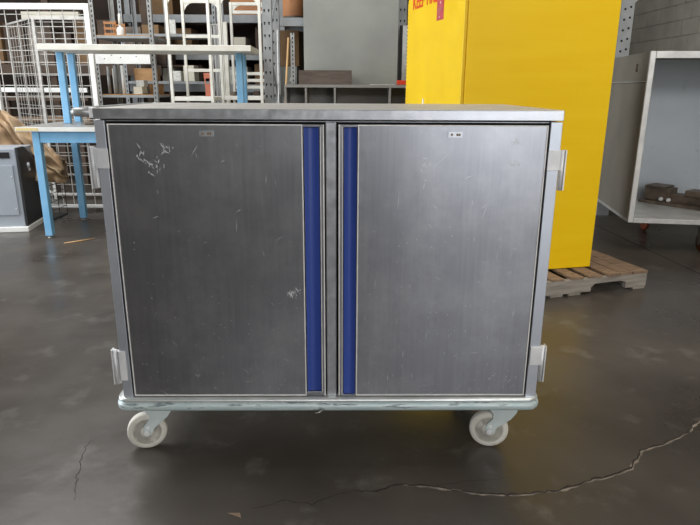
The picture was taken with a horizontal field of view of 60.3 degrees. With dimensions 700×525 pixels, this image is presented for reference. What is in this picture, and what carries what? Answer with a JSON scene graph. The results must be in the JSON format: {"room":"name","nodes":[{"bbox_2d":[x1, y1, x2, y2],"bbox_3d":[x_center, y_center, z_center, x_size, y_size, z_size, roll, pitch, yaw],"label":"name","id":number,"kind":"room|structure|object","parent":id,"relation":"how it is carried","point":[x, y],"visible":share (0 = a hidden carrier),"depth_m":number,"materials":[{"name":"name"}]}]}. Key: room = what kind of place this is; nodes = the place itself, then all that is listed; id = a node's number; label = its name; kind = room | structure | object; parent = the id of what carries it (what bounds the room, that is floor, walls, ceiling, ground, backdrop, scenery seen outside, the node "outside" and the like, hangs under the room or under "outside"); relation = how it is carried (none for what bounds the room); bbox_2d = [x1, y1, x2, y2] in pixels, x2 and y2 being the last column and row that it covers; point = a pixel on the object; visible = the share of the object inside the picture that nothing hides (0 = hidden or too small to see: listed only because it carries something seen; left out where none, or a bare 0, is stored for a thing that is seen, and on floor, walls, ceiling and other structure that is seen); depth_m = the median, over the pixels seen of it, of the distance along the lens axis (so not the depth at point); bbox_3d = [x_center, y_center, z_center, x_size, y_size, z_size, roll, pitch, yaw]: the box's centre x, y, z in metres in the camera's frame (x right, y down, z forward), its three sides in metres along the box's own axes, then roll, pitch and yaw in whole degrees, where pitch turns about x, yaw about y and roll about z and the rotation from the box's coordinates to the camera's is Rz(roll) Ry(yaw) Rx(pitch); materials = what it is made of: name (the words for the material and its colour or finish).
{"room":"warehouse","nodes":[
{"label":"warehouse","id":0,"kind":"room"},
{"bbox_2d":[0,0,408,166],"bbox_3d":[-1.828,-4.057,9.759,12.700,5.000,0.200,0,16,0],"label":"wall","id":1,"kind":"structure","parent":0,"point":[100,7],"depth_m":9.85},
{"bbox_2d":[0,167,699,524],"bbox_3d":[-1.854,0.654,2.483,12.300,0.001,16.400,0,16,0],"label":"floor","id":2,"kind":"structure","parent":0,"point":[612,435],"depth_m":2.41,"materials":[{"name":"concrete"}]},
{"bbox_2d":[0,145,43,232],"bbox_3d":[-3.393,-0.728,5.818,0.642,0.785,0.530,-2,16,-9],"label":"machine","id":3,"kind":"object","parent":2,"relation":"on","point":[20,200],"visible":0.94,"depth_m":5.68,"materials":[{"name":"white paint"}]},
{"bbox_2d":[6,17,54,197],"bbox_3d":[-4.010,-1.919,7.571,0.022,2.090,1.120,-14,21,-40],"label":"mesh panel","id":4,"kind":"object","parent":2,"relation":"on","point":[24,19],"visible":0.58,"depth_m":7.46,"materials":[{"name":"white metal"}]},
{"bbox_2d":[1,87,90,183],"bbox_3d":[-4.141,-1.720,8.284,1.240,1.310,0.102,0,16,0],"label":"rack","id":5,"kind":"object","parent":2,"relation":"on","point":[8,90],"visible":0.43,"depth_m":8.10,"materials":[{"name":"white metal"}]},
{"bbox_2d":[0,3,102,207],"bbox_3d":[-3.196,-1.602,6.412,1.082,2.135,0.052,0,16,0],"label":"mesh panel","id":6,"kind":"object","parent":2,"relation":"on","point":[85,7],"visible":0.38,"depth_m":6.24,"materials":[{"name":"white paint"}]},
{"bbox_2d":[49,183,67,219],"bbox_3d":[-3.357,-0.652,6.313,0.607,0.363,0.366,0,16,0],"label":"wire crate","id":7,"kind":"object","parent":2,"relation":"on","point":[55,215],"visible":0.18,"depth_m":6.45,"materials":[{"name":"grey metal"}]},
{"bbox_2d":[0,110,68,182],"bbox_3d":[-3.568,-1.242,6.090,1.402,0.844,0.709,0,16,0],"label":"sheet","id":8,"kind":"object","parent":7,"relation":"on","point":[56,166],"visible":0.58,"depth_m":5.99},
{"bbox_2d":[31,16,101,198],"bbox_3d":[-3.275,-1.790,7.139,0.702,2.090,0.032,0,16,0],"label":"mesh panel","id":9,"kind":"object","parent":2,"relation":"on","point":[33,18],"visible":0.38,"depth_m":7.00,"materials":[{"name":"white metal"}]},
{"bbox_2d":[64,238,94,243],"bbox_3d":[-2.406,-0.194,5.373,0.272,0.013,0.022,-14,22,-41],"label":"wood splinter","id":10,"kind":"object","parent":2,"relation":"on","point":[91,238],"visible":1,"depth_m":5.36,"materials":[{"name":"brown wood"}]},
{"bbox_2d":[0,0,198,179],"bbox_3d":[-3.936,-2.688,8.769,3.300,2.900,0.770,0,16,0],"label":"rack","id":11,"kind":"object","parent":2,"relation":"on","point":[6,68],"visible":0.39,"depth_m":8.44,"materials":[{"name":"beige metal"}]},
{"bbox_2d":[0,22,7,63],"bbox_3d":[-5.053,-3.161,8.733,0.280,0.557,0.480,0,16,0],"label":"wooden crate","id":12,"kind":"object","parent":11,"relation":"on","point":[3,54],"visible":0.25,"depth_m":8.55,"materials":[{"name":"wood"}]},
{"bbox_2d":[2,23,31,63],"bbox_3d":[-4.723,-3.151,8.735,0.280,0.540,0.480,0,16,0],"label":"wooden crate","id":13,"kind":"object","parent":11,"relation":"on","point":[21,32],"visible":0.46,"depth_m":8.52,"materials":[{"name":"brown wood"}]},
{"bbox_2d":[26,27,61,63],"bbox_3d":[-4.393,-3.127,8.742,0.280,0.494,0.480,0,16,0],"label":"wooden crate","id":14,"kind":"object","parent":11,"relation":"on","point":[38,29],"visible":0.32,"depth_m":8.52,"materials":[{"name":"wood"}]},
{"bbox_2d":[54,33,77,63],"bbox_3d":[-4.063,-3.087,8.753,0.280,0.415,0.480,0,16,0],"label":"wooden crate","id":15,"kind":"object","parent":11,"relation":"on","point":[57,35],"visible":0.23,"depth_m":8.49,"materials":[{"name":"brown wood"}]},
{"bbox_2d":[73,20,98,63],"bbox_3d":[-3.733,-3.168,8.729,0.280,0.588,0.480,0,16,0],"label":"wooden crate","id":16,"kind":"object","parent":11,"relation":"on","point":[80,30],"visible":0.26,"depth_m":8.48,"materials":[{"name":"wood"}]},
{"bbox_2d":[96,20,128,64],"bbox_3d":[-3.403,-3.169,8.728,0.280,0.592,0.480,0,16,0],"label":"wooden crate","id":17,"kind":"object","parent":11,"relation":"on","point":[100,26],"visible":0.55,"depth_m":8.46,"materials":[{"name":"brown wood"}]},
{"bbox_2d":[123,27,144,64],"bbox_3d":[-3.073,-3.124,8.740,0.280,0.504,0.480,0,16,0],"label":"wooden crate","id":18,"kind":"object","parent":11,"relation":"on","point":[129,30],"visible":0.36,"depth_m":8.46,"materials":[{"name":"wood"}]},
{"bbox_2d":[155,27,175,64],"bbox_3d":[-2.743,-3.122,8.741,0.280,0.501,0.480,0,16,0],"label":"wooden crate","id":19,"kind":"object","parent":11,"relation":"on","point":[161,59],"visible":0.17,"depth_m":8.56,"materials":[{"name":"brown wood"}]},
{"bbox_2d":[88,0,171,105],"bbox_3d":[-2.484,-2.019,7.029,0.670,2.600,0.622,0,16,0],"label":"shelving","id":20,"kind":"object","parent":2,"relation":"on","point":[151,38],"visible":0.42,"depth_m":6.74,"materials":[{"name":"grey metal"}]},
{"bbox_2d":[106,66,111,93],"bbox_3d":[-2.734,-2.066,6.839,0.034,0.300,0.033,0,16,0],"label":"tube","id":21,"kind":"object","parent":20,"relation":"on","point":[107,67],"visible":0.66,"depth_m":6.83,"materials":[{"name":"grey metal"}]},
{"bbox_2d":[103,21,125,34],"bbox_3d":[-2.720,-2.690,6.981,0.142,0.170,0.300,0,16,0],"label":"crate","id":22,"kind":"object","parent":20,"relation":"on","point":[115,24],"visible":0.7,"depth_m":6.84,"materials":[{"name":"brown paint"}]},
{"bbox_2d":[113,65,118,93],"bbox_3d":[-2.654,-2.067,6.828,0.036,0.310,0.035,0,16,0],"label":"tube","id":23,"kind":"object","parent":20,"relation":"on","point":[114,67],"visible":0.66,"depth_m":6.82,"materials":[{"name":"grey paint"}]},
{"bbox_2d":[116,14,124,34],"bbox_3d":[-2.586,-2.667,6.779,0.084,0.240,0.084,0,16,0],"label":"spray bottle","id":24,"kind":"object","parent":20,"relation":"on","point":[120,30],"visible":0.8,"depth_m":6.76,"materials":[{"name":"white paint"}]},
{"bbox_2d":[95,54,150,63],"bbox_3d":[-2.490,-2.246,6.609,0.605,0.134,0.032,0,16,0],"label":"sign board","id":25,"kind":"object","parent":20,"relation":"attached to","point":[100,58],"visible":0.75,"depth_m":6.60,"materials":[{"name":"white paint"}]},
{"bbox_2d":[120,66,125,93],"bbox_3d":[-2.564,-2.064,6.819,0.038,0.310,0.037,0,16,0],"label":"tube","id":26,"kind":"object","parent":20,"relation":"on","point":[121,67],"visible":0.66,"depth_m":6.81,"materials":[{"name":"white paint"}]},
{"bbox_2d":[133,87,147,93],"bbox_3d":[-2.409,-1.980,6.937,0.100,0.084,0.180,0,16,0],"label":"carton","id":27,"kind":"object","parent":20,"relation":"on","point":[137,90],"visible":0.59,"depth_m":6.86,"materials":[{"name":"beige cardboard"}]},
{"bbox_2d":[136,80,147,86],"bbox_3d":[-2.384,-2.054,6.915,0.090,0.070,0.140,0,16,0],"label":"carton","id":28,"kind":"object","parent":27,"relation":"on","point":[139,83],"visible":1,"depth_m":6.86,"materials":[{"name":"cardboard"}]},
{"bbox_2d":[149,84,163,93],"bbox_3d":[-2.294,-2.060,7.163,0.110,0.114,0.200,0,16,0],"label":"carton","id":29,"kind":"object","parent":20,"relation":"on","point":[161,86],"visible":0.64,"depth_m":7.09,"materials":[{"name":"brown cardboard"}]},
{"bbox_2d":[15,44,258,237],"bbox_3d":[-1.860,-1.147,5.679,2.066,1.682,0.908,0,16,-2],"label":"workbench","id":30,"kind":"object","parent":2,"relation":"on","point":[76,132],"visible":0.51,"depth_m":5.40,"materials":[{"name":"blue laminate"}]},
{"bbox_2d":[37,44,258,54],"bbox_3d":[-1.802,-1.963,5.564,1.845,0.050,0.640,0,16,-2],"label":"shelf","id":31,"kind":"object","parent":30,"relation":"attached to","point":[70,49],"depth_m":5.28,"materials":[{"name":"beige paint"}]},
{"bbox_2d":[117,0,223,103],"bbox_3d":[-2.322,-2.439,8.120,1.230,2.800,0.552,0,16,0],"label":"shelving","id":32,"kind":"object","parent":2,"relation":"on","point":[133,7],"visible":0.21,"depth_m":7.87,"materials":[{"name":"grey metal"}]},
{"bbox_2d":[134,68,160,80],"bbox_3d":[-2.712,-2.511,8.074,0.250,0.159,0.300,0,16,0],"label":"carton","id":33,"kind":"object","parent":32,"relation":"on","point":[139,73],"visible":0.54,"depth_m":7.93,"materials":[{"name":"brown cardboard"}]},
{"bbox_2d":[141,25,163,33],"bbox_3d":[-2.594,-3.056,7.942,0.220,0.119,0.250,0,16,0],"label":"carton","id":34,"kind":"object","parent":32,"relation":"on","point":[158,29],"visible":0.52,"depth_m":7.83,"materials":[{"name":"cardboard"}]},
{"bbox_2d":[169,20,175,33],"bbox_3d":[-2.274,-3.009,7.697,0.100,0.169,0.015,0,16,0],"label":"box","id":35,"kind":"object","parent":32,"relation":"on","point":[172,23],"visible":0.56,"depth_m":7.69,"materials":[{"name":"cardboard"}]},
{"bbox_2d":[173,71,183,80],"bbox_3d":[-2.307,-2.488,8.054,0.160,0.129,0.250,0,16,0],"label":"carton","id":36,"kind":"object","parent":32,"relation":"on","point":[177,75],"visible":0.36,"depth_m":7.94,"materials":[{"name":"cardboard"}]},
{"bbox_2d":[183,65,198,80],"bbox_3d":[-2.116,-2.521,8.044,0.140,0.199,0.250,0,16,0],"label":"carton","id":37,"kind":"object","parent":32,"relation":"on","point":[193,76],"visible":0.57,"depth_m":7.94,"materials":[{"name":"beige cardboard"}]},
{"bbox_2d":[123,0,264,102],"bbox_3d":[-2.084,-2.932,9.466,2.500,3.000,0.791,0,16,0],"label":"rack","id":38,"kind":"object","parent":2,"relation":"on","point":[157,18],"visible":0.16,"depth_m":8.88,"materials":[{"name":"grey metal"}]},
{"bbox_2d":[139,0,180,13],"bbox_3d":[-2.879,-3.888,9.154,0.500,0.300,0.460,0,16,0],"label":"carton","id":39,"kind":"object","parent":38,"relation":"on","point":[174,7],"visible":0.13,"depth_m":8.96,"materials":[{"name":"cardboard"}]},
{"bbox_2d":[163,68,182,80],"bbox_3d":[-2.764,-2.917,9.435,0.200,0.240,0.460,0,16,0],"label":"carton","id":40,"kind":"object","parent":38,"relation":"on","point":[165,70],"visible":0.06,"depth_m":9.21,"materials":[{"name":"beige cardboard"}]},
{"bbox_2d":[174,28,198,44],"bbox_3d":[-2.532,-3.406,9.293,0.300,0.340,0.460,0,16,0],"label":"carton","id":41,"kind":"object","parent":38,"relation":"on","point":[178,30],"visible":0.42,"depth_m":9.08,"materials":[{"name":"cardboard"}]},
{"bbox_2d":[182,65,208,80],"bbox_3d":[-2.404,-2.934,9.430,0.300,0.280,0.460,0,16,0],"label":"carton","id":42,"kind":"object","parent":38,"relation":"on","point":[201,74],"visible":0.31,"depth_m":9.22,"materials":[{"name":"brown cardboard"}]},
{"bbox_2d":[229,66,252,83],"bbox_3d":[-1.704,-2.921,9.432,0.280,0.260,0.460,0,16,0],"label":"carton","id":43,"kind":"object","parent":38,"relation":"on","point":[249,69],"visible":0.31,"depth_m":9.24,"materials":[{"name":"cardboard"}]},
{"bbox_2d":[234,37,249,44],"bbox_3d":[-1.682,-3.344,9.310,0.220,0.220,0.460,0,16,0],"label":"carton","id":44,"kind":"object","parent":38,"relation":"on","point":[237,40],"visible":0.36,"depth_m":9.08,"materials":[{"name":"beige cardboard"}]},
{"bbox_2d":[230,0,261,14],"bbox_3d":[-1.479,-3.880,9.154,0.600,0.300,0.460,0,16,0],"label":"carton","id":45,"kind":"object","parent":38,"relation":"on","point":[240,8],"visible":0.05,"depth_m":8.95,"materials":[{"name":"orange cardboard"}]},
{"bbox_2d":[255,27,262,51],"bbox_3d":[-1.232,-3.408,9.290,0.380,0.360,0.460,0,16,0],"label":"carton","id":46,"kind":"object","parent":38,"relation":"on","point":[256,28],"visible":0.14,"depth_m":9.06,"materials":[{"name":"brown cardboard"}]},
{"bbox_2d":[254,64,263,84],"bbox_3d":[-1.284,-2.938,9.427,0.340,0.300,0.460,0,16,0],"label":"carton","id":47,"kind":"object","parent":38,"relation":"on","point":[257,66],"visible":0.2,"depth_m":9.19,"materials":[{"name":"cardboard"}]},
{"bbox_2d":[164,0,225,102],"bbox_3d":[-1.735,-1.848,6.989,0.472,2.300,0.682,0,16,0],"label":"rack","id":48,"kind":"object","parent":2,"relation":"on","point":[183,3],"depth_m":6.97,"materials":[{"name":"white metal"}]},
{"bbox_2d":[210,22,230,102],"bbox_3d":[-1.590,-1.889,7.529,0.210,2.080,0.050,0,16,0],"label":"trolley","id":49,"kind":"object","parent":2,"relation":"on","point":[225,31],"visible":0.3,"depth_m":7.36,"materials":[{"name":"white metal"}]},
{"bbox_2d":[228,513,240,517],"bbox_3d":[-0.374,0.814,1.950,0.054,0.005,0.016,4,17,12],"label":"dry leaf","id":50,"kind":"object","parent":2,"relation":"on","point":[233,514],"visible":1,"depth_m":1.95,"materials":[{"name":"brown plant"}]},
{"bbox_2d":[217,0,264,102],"bbox_3d":[-1.210,-1.894,7.158,0.472,2.300,0.732,0,16,0],"label":"rack","id":51,"kind":"object","parent":2,"relation":"on","point":[232,5],"visible":0.25,"depth_m":6.79,"materials":[{"name":"white metal"}]},
{"bbox_2d":[254,91,260,95],"bbox_3d":[-1.079,-1.972,7.030,0.060,0.051,0.200,0,16,0],"label":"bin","id":52,"kind":"object","parent":51,"relation":"on","point":[256,93],"visible":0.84,"depth_m":6.94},
{"bbox_2d":[277,30,278,102],"bbox_3d":[-0.801,-1.605,6.798,0.013,1.910,0.064,3,16,11],"label":"strip","id":53,"kind":"object","parent":2,"relation":"on","point":[277,30],"visible":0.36,"depth_m":6.66,"materials":[{"name":"paint"}]},
{"bbox_2d":[284,37,288,102],"bbox_3d":[-0.754,-1.603,6.916,0.159,1.842,0.022,-3,16,-10],"label":"wooden stick","id":54,"kind":"object","parent":2,"relation":"on","point":[287,37],"visible":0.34,"depth_m":6.73,"materials":[{"name":"brown wood"}]},
{"bbox_2d":[290,33,294,83],"bbox_3d":[-0.646,-1.633,6.964,0.045,1.912,0.046,0,16,0],"label":"perforated angle","id":55,"kind":"object","parent":2,"relation":"on","point":[292,50],"visible":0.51,"depth_m":6.75,"materials":[{"name":"grey metal"}]},
{"bbox_2d":[71,102,566,447],"bbox_3d":[-0.101,0.037,2.370,1.550,1.268,0.786,0,16,-1],"label":"cabinet","id":56,"kind":"object","parent":2,"relation":"on","point":[320,257],"visible":1,"depth_m":1.98,"materials":[{"name":"silver metal"}]},
{"bbox_2d":[262,0,406,102],"bbox_3d":[-0.126,-2.092,6.783,1.505,2.900,1.596,0,16,0],"label":"rack","id":57,"kind":"object","parent":2,"relation":"on","point":[273,20],"visible":0.37,"depth_m":6.66,"materials":[{"name":"grey metal"}]},
{"bbox_2d":[281,66,299,96],"bbox_3d":[-0.721,-2.140,7.163,0.225,0.344,0.450,0,16,0],"label":"stone block","id":58,"kind":"object","parent":57,"relation":"on","point":[283,68],"visible":0.47,"depth_m":6.94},
{"bbox_2d":[280,30,301,66],"bbox_3d":[-0.709,-2.519,7.132,0.245,0.389,0.400,0,16,0],"label":"cardboard box","id":59,"kind":"object","parent":58,"relation":"on","point":[284,34],"visible":0.59,"depth_m":6.95,"materials":[{"name":"brown cardboard"}]},
{"bbox_2d":[282,0,302,17],"bbox_3d":[-0.639,-3.010,6.958,0.286,0.430,0.286,0,16,0],"label":"drum","id":60,"kind":"object","parent":57,"relation":"on","point":[291,8],"visible":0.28,"depth_m":6.87,"materials":[{"name":"cardboard"}]},
{"bbox_2d":[284,84,405,103],"bbox_3d":[0.007,-1.271,6.722,1.400,1.360,0.420,0,16,0],"label":"cubby shelving","id":61,"kind":"object","parent":2,"relation":"on","point":[362,94],"visible":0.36,"depth_m":6.74,"materials":[{"name":"grey plastic"}]},
{"bbox_2d":[299,70,351,84],"bbox_3d":[-0.265,-2.011,6.560,0.568,0.148,0.200,0,16,0],"label":"box","id":62,"kind":"object","parent":61,"relation":"on","point":[306,77],"visible":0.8,"depth_m":6.46,"materials":[{"name":"brown wood"}]},
{"bbox_2d":[397,80,405,84],"bbox_3d":[0.561,-1.955,6.554,0.100,0.048,0.120,0,16,0],"label":"case","id":63,"kind":"object","parent":61,"relation":"on","point":[399,82],"visible":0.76,"depth_m":6.50,"materials":[{"name":"red plastic"}]},
{"bbox_2d":[303,0,398,87],"bbox_3d":[0.008,-2.005,6.756,1.035,2.750,0.035,0,16,0],"label":"cabinet","id":64,"kind":"object","parent":2,"relation":"on","point":[358,36],"visible":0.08,"depth_m":6.61,"materials":[{"name":"grey metal"}]},
{"bbox_2d":[398,25,407,79],"bbox_3d":[0.584,-1.634,6.861,0.090,1.985,0.030,0,16,0],"label":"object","id":65,"kind":"structure","parent":2,"relation":"on","point":[403,28],"depth_m":6.65,"materials":[{"name":"grey metal"}]},
{"bbox_2d":[546,249,647,297],"bbox_3d":[1.157,0.005,4.545,1.500,0.132,1.263,-4,17,-16],"label":"wooden pallet","id":66,"kind":"object","parent":2,"relation":"on","point":[603,268],"visible":0.16,"depth_m":4.11,"materials":[{"name":"brown wood"}]},
{"bbox_2d":[405,0,621,268],"bbox_3d":[1.037,-0.971,4.345,1.084,1.850,1.056,-4,17,-13],"label":"tall cabinet","id":67,"kind":"object","parent":66,"relation":"on","point":[547,54],"visible":0.49,"depth_m":3.79,"materials":[{"name":"yellow metal"}]},
{"bbox_2d":[596,0,637,214],"bbox_3d":[2.870,-1.919,6.243,0.320,2.900,0.071,0,16,0],"label":"upright","id":68,"kind":"object","parent":2,"relation":"on","point":[627,6],"visible":0.42,"depth_m":6.09,"materials":[{"name":"grey paint"}]},
{"bbox_2d":[597,51,699,250],"bbox_3d":[3.128,-0.997,5.339,1.466,1.636,1.124,3,16,8],"label":"cabinet","id":69,"kind":"object","parent":2,"relation":"on","point":[652,135],"visible":0.88,"depth_m":5.67,"materials":[{"name":"white metal"}]},
{"bbox_2d":[638,183,699,210],"bbox_3d":[3.118,-0.602,5.568,0.260,0.166,0.790,-12,20,-36],"label":"vise","id":70,"kind":"object","parent":69,"relation":"on","point":[655,193],"visible":1,"depth_m":5.62,"materials":[{"name":"metal"}]},
{"bbox_2d":[629,0,699,54],"bbox_3d":[4.409,-1.712,1.787,0.200,5.000,16.400,0,16,0],"label":"wall","id":71,"kind":"structure","parent":0,"point":[658,25],"depth_m":8.25,"materials":[{"name":"grey brick"}]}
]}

